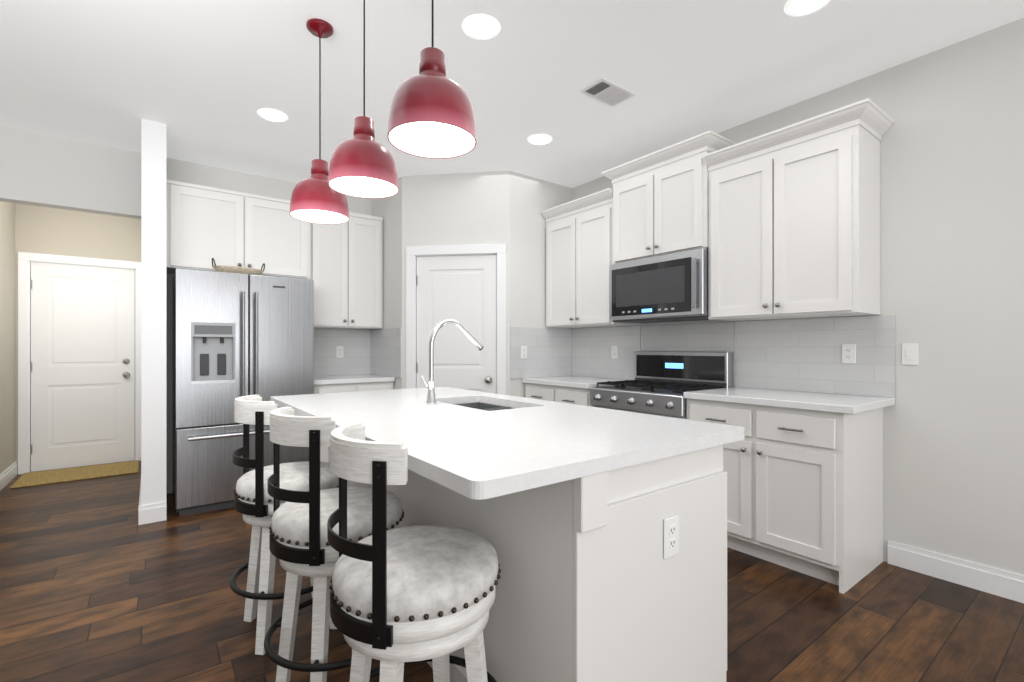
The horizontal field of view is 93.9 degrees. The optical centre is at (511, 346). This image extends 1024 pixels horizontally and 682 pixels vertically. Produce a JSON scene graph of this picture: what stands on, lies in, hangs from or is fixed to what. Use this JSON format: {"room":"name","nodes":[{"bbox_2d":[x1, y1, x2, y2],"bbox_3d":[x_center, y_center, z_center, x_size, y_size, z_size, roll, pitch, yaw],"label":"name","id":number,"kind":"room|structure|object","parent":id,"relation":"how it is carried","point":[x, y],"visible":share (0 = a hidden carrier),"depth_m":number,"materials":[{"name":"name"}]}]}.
{"room":"kitchen","nodes":[
{"label":"kitchen","id":0,"kind":"room"},
{"bbox_2d":[0,201,14,473],"bbox_3d":[-4.380,-0.177,3.984,0.120,2.795,1.600,0,0,-37],"label":"wall","id":1,"kind":"structure","parent":0,"point":[7,209],"depth_m":4.32,"materials":[{"name":"beige paint"}]},
{"bbox_2d":[0,461,17,490],"bbox_3d":[-4.289,1.157,3.977,0.016,0.127,1.479,0,0,-37],"label":"baseboard","id":2,"kind":"structure","parent":1,"relation":"attached to","point":[6,476],"depth_m":4.28,"materials":[{"name":"white paint"}]},
{"bbox_2d":[15,203,140,463],"bbox_3d":[-4.388,-0.177,4.906,0.980,2.795,0.120,0,0,-37],"label":"wall","id":3,"kind":"structure","parent":0,"point":[38,229],"depth_m":4.78,"materials":[{"name":"beige paint"}]},
{"bbox_2d":[18,252,140,474],"bbox_3d":[-4.365,0.155,4.893,0.960,2.130,0.109,0,0,-37],"label":"door frame","id":4,"kind":"structure","parent":3,"relation":"attached to","point":[25,259],"depth_m":4.61,"materials":[{"name":"white paint"}]},
{"bbox_2d":[31,262,134,471],"bbox_3d":[-4.341,0.193,4.861,0.790,2.039,0.103,0,0,-37],"label":"hall door","id":5,"kind":"structure","parent":3,"relation":"in","point":[83,317],"depth_m":4.86,"materials":[{"name":"white paint"}]},
{"bbox_2d":[141,119,165,505],"bbox_3d":[-3.238,-0.177,4.315,0.140,2.795,2.450,0,0,-37],"label":"wall","id":6,"kind":"structure","parent":0,"point":[153,134],"depth_m":3.34,"materials":[{"name":"white paint"}]},
{"bbox_2d":[138,482,166,524],"bbox_3d":[-3.203,1.157,4.256,0.156,0.127,2.345,0,0,-37],"label":"baseboard","id":7,"kind":"structure","parent":6,"relation":"attached to","point":[156,512],"depth_m":3.32,"materials":[{"name":"white paint"}]},
{"bbox_2d":[0,125,370,493],"bbox_3d":[-2.075,-0.177,4.650,4.360,2.795,0.120,0,0,-37],"label":"wall","id":8,"kind":"structure","parent":0,"point":[37,169],"depth_m":3.72,"materials":[{"name":"white paint"}]},
{"bbox_2d":[166,179,382,328],"bbox_3d":[-2.047,-0.735,4.309,1.746,1.100,0.453,0,0,-37],"label":"upper cabinet","id":9,"kind":"object","parent":8,"relation":"attached to","point":[343,261],"visible":0.91,"depth_m":4.12,"materials":[{"name":"white wood"}]},
{"bbox_2d":[371,177,401,388],"bbox_3d":[-1.208,-0.177,4.747,0.100,2.795,0.770,0,0,-37],"label":"wall","id":10,"kind":"structure","parent":0,"point":[389,208],"depth_m":4.60,"materials":[{"name":"white paint"}]},
{"bbox_2d":[402,171,509,394],"bbox_3d":[-0.512,-0.177,4.391,1.004,2.795,0.100,0,0,8],"label":"wall","id":11,"kind":"structure","parent":0,"point":[458,208],"depth_m":4.34,"materials":[{"name":"white paint"}]},
{"bbox_2d":[406,244,505,394],"bbox_3d":[-0.506,0.149,4.370,0.929,2.142,0.099,0,0,8],"label":"door frame","id":12,"kind":"structure","parent":11,"relation":"attached to","point":[499,250],"depth_m":4.33,"materials":[{"name":"white paint"}]},
{"bbox_2d":[417,255,496,393],"bbox_3d":[-0.511,0.190,4.335,0.745,2.044,0.103,0,0,8],"label":"pantry door","id":13,"kind":"structure","parent":11,"relation":"in","point":[462,289],"depth_m":4.35,"materials":[{"name":"white paint"}]},
{"bbox_2d":[0,0,1023,187],"bbox_3d":[-1.340,-1.605,1.068,7.750,0.060,9.920,0,0,-37],"label":"ceiling","id":14,"kind":"structure","parent":0,"point":[90,71],"depth_m":2.68,"materials":[{"name":"white paint"}]},
{"bbox_2d":[257,108,287,121],"bbox_3d":[-1.626,-1.572,3.249,0.190,0.005,0.190,0,0,-37],"label":"recessed light","id":15,"kind":"object","parent":14,"relation":"in","point":[272,115],"visible":1,"depth_m":3.24,"materials":[{"name":"white"}]},
{"bbox_2d":[289,18,348,223],"bbox_3d":[-0.945,-1.106,2.351,0.273,0.936,0.273,0,0,-37],"label":"pendant light","id":16,"kind":"object","parent":14,"relation":"hanging from","point":[313,200],"visible":0.91,"depth_m":2.31,"materials":[{"name":"red metal"}]},
{"bbox_2d":[328,0,398,198],"bbox_3d":[-0.594,-1.106,1.921,0.273,0.936,0.273,0,0,-37],"label":"pendant light","id":17,"kind":"object","parent":14,"relation":"hanging from","point":[361,166],"visible":1,"depth_m":1.86,"materials":[{"name":"red metal"}]},
{"bbox_2d":[387,0,476,158],"bbox_3d":[-0.247,-1.106,1.487,0.273,0.936,0.273,0,0,-37],"label":"pendant light","id":18,"kind":"object","parent":14,"relation":"hanging from","point":[431,116],"visible":1,"depth_m":1.44,"materials":[{"name":"red metal"}]},
{"bbox_2d":[462,14,499,39],"bbox_3d":[-0.151,-1.572,2.355,0.190,0.005,0.190,0,0,-37],"label":"recessed light","id":19,"kind":"object","parent":14,"relation":"in","point":[477,26],"visible":1,"depth_m":2.35,"materials":[{"name":"white"}]},
{"bbox_2d":[527,134,551,144],"bbox_3d":[0.211,-1.572,3.627,0.190,0.005,0.190,0,0,-37],"label":"recessed light","id":20,"kind":"object","parent":14,"relation":"in","point":[537,139],"visible":1,"depth_m":3.62,"materials":[{"name":"white"}]},
{"bbox_2d":[580,77,634,106],"bbox_3d":[0.592,-1.569,2.955,0.300,0.011,0.184,0,0,-37],"label":"ceiling vent","id":21,"kind":"object","parent":14,"relation":"in","point":[603,90],"visible":1,"depth_m":2.94,"materials":[{"name":"white metal"}]},
{"bbox_2d":[784,0,829,16],"bbox_3d":[1.351,-1.572,2.183,0.190,0.005,0.190,0,0,-37],"label":"recessed light","id":22,"kind":"object","parent":14,"relation":"in","point":[794,8],"visible":1,"depth_m":2.20,"materials":[{"name":"white"}]},
{"bbox_2d":[0,460,1023,681],"bbox_3d":[-1.340,1.250,1.068,7.750,0.060,9.920,0,0,-37],"label":"floor","id":23,"kind":"structure","parent":0,"point":[89,592],"depth_m":2.17,"materials":[{"name":"brown wood"}]},
{"bbox_2d":[10,460,138,488],"bbox_3d":[-4.147,1.213,4.605,0.870,0.014,0.590,0,0,-37],"label":"doormat","id":24,"kind":"object","parent":23,"relation":"on","point":[128,467],"visible":1,"depth_m":4.56,"materials":[{"name":"beige fabric"}]},
{"bbox_2d":[172,268,313,515],"bbox_3d":[-2.216,0.328,3.949,0.940,1.785,0.768,0,0,-37],"label":"fridge","id":25,"kind":"object","parent":23,"relation":"on","point":[235,335],"visible":0.76,"depth_m":3.61,"materials":[{"name":"grey metal"}]},
{"bbox_2d":[212,258,264,274],"bbox_3d":[-2.165,-0.627,3.791,0.369,0.119,0.181,0,0,-37],"label":"basket tray","id":26,"kind":"object","parent":25,"relation":"on","point":[230,269],"visible":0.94,"depth_m":3.71,"materials":[{"name":"beige wood"}]},
{"bbox_2d":[230,395,338,654],"bbox_3d":[-0.971,0.720,2.112,0.478,1.004,0.478,0,0,-37],"label":"stool","id":27,"kind":"object","parent":23,"relation":"on","point":[252,499],"visible":0.6,"depth_m":1.93,"materials":[{"name":"white wood"}]},
{"bbox_2d":[264,407,403,681],"bbox_3d":[-0.611,0.720,1.695,0.477,1.004,0.477,0,0,-19],"label":"stool","id":28,"kind":"object","parent":23,"relation":"on","point":[298,539],"visible":0.69,"depth_m":1.51,"materials":[{"name":"white wood"}]},
{"bbox_2d":[314,328,401,461],"bbox_3d":[-1.545,0.520,4.494,0.742,1.399,0.764,0,0,-37],"label":"kitchen counter","id":29,"kind":"object","parent":23,"relation":"on","point":[378,352],"visible":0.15,"depth_m":4.72,"materials":[{"name":"white tile"}]},
{"bbox_2d":[336,346,342,357],"bbox_3d":[-1.734,0.050,4.812,0.072,0.117,0.008,0,0,-37],"label":"outlet","id":30,"kind":"object","parent":29,"relation":"attached to","point":[339,349],"visible":1,"depth_m":4.81,"materials":[{"name":"white plastic"}]},
{"bbox_2d":[327,422,500,681],"bbox_3d":[-0.253,0.720,1.288,0.477,1.004,0.477,0,0,-37],"label":"stool","id":31,"kind":"object","parent":23,"relation":"on","point":[399,597],"visible":1,"depth_m":1.12,"materials":[{"name":"white wood"}]},
{"bbox_2d":[270,387,744,681],"bbox_3d":[-0.282,0.752,2.222,1.140,0.935,2.195,0,0,-37],"label":"kitchen island","id":32,"kind":"object","parent":23,"relation":"on","point":[573,502],"visible":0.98,"depth_m":1.43,"materials":[{"name":"white"}]},
{"bbox_2d":[421,319,482,403],"bbox_3d":[-0.300,0.070,2.459,0.326,0.427,0.119,0,0,-13],"label":"faucet","id":33,"kind":"object","parent":32,"relation":"on","point":[430,387],"visible":1,"depth_m":2.40,"materials":[{"name":"silver metal"}]},
{"bbox_2d":[664,515,678,559],"bbox_3d":[0.484,0.575,1.449,0.075,0.120,0.008,0,0,-37],"label":"island outlet","id":34,"kind":"object","parent":32,"relation":"attached to","point":[671,524],"visible":1,"depth_m":1.44,"materials":[{"name":"white plastic"}]},
{"bbox_2d":[590,351,732,418],"bbox_3d":[1.063,0.627,3.528,0.676,1.185,0.807,0,0,-37],"label":"stove","id":35,"kind":"object","parent":23,"relation":"on","point":[662,378],"visible":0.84,"depth_m":3.48,"materials":[{"name":"silver metal"}]},
{"bbox_2d":[510,315,894,593],"bbox_3d":[1.064,0.520,3.475,0.766,1.400,2.580,0,0,-37],"label":"kitchen counter","id":36,"kind":"object","parent":23,"relation":"on","point":[805,478],"visible":0.59,"depth_m":2.73,"materials":[{"name":"white"}]},
{"bbox_2d":[521,346,526,358],"bbox_3d":[0.111,0.050,4.354,0.072,0.117,0.008,0,0,-37],"label":"outlet","id":37,"kind":"object","parent":36,"relation":"attached to","point":[523,348],"visible":1,"depth_m":4.35,"materials":[{"name":"white plastic"}]},
{"bbox_2d":[611,345,617,358],"bbox_3d":[0.918,0.045,4.280,0.008,0.117,0.072,0,0,-37],"label":"outlet","id":38,"kind":"object","parent":36,"relation":"attached to","point":[614,348],"visible":1,"depth_m":4.28,"materials":[{"name":"white plastic"}]},
{"bbox_2d":[842,344,855,363],"bbox_3d":[2.004,0.040,2.844,0.008,0.117,0.072,0,0,-37],"label":"outlet","id":39,"kind":"object","parent":36,"relation":"attached to","point":[848,350],"visible":1,"depth_m":2.84,"materials":[{"name":"white plastic"}]},
{"bbox_2d":[510,171,571,396],"bbox_3d":[0.256,-0.177,4.544,0.770,2.795,0.100,0,0,-37],"label":"wall","id":40,"kind":"structure","parent":0,"point":[529,196],"depth_m":4.40,"materials":[{"name":"white paint"}]},
{"bbox_2d":[572,18,1023,575],"bbox_3d":[2.155,-0.177,2.771,0.120,2.795,8.220,0,0,-37],"label":"wall","id":41,"kind":"structure","parent":0,"point":[952,152],"depth_m":2.49,"materials":[{"name":"white paint"}]},
{"bbox_2d":[541,98,893,327],"bbox_3d":[1.202,-0.798,3.578,0.422,1.226,2.562,0,0,-37],"label":"upper cabinet","id":42,"kind":"object","parent":41,"relation":"attached to","point":[787,218],"visible":0.99,"depth_m":2.97,"materials":[{"name":"white wood"}]},
{"bbox_2d":[610,248,709,322],"bbox_3d":[1.170,-0.431,3.609,0.433,0.462,0.809,0,0,-37],"label":"microwave","id":43,"kind":"object","parent":42,"relation":"attached to","point":[674,287],"visible":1,"depth_m":3.44,"materials":[{"name":"silver metal"}]},
{"bbox_2d":[902,344,917,364],"bbox_3d":[2.184,0.040,2.623,0.010,0.117,0.072,0,0,-37],"label":"switch","id":44,"kind":"object","parent":41,"relation":"attached to","point":[909,351],"visible":1,"depth_m":2.62,"materials":[{"name":"white plastic"}]},
{"bbox_2d":[888,540,1023,602],"bbox_3d":[3.352,1.157,1.075,0.016,0.127,4.072,0,0,-37],"label":"baseboard","id":45,"kind":"structure","parent":41,"relation":"attached to","point":[1009,585],"depth_m":2.46,"materials":[{"name":"white paint"}]}
]}

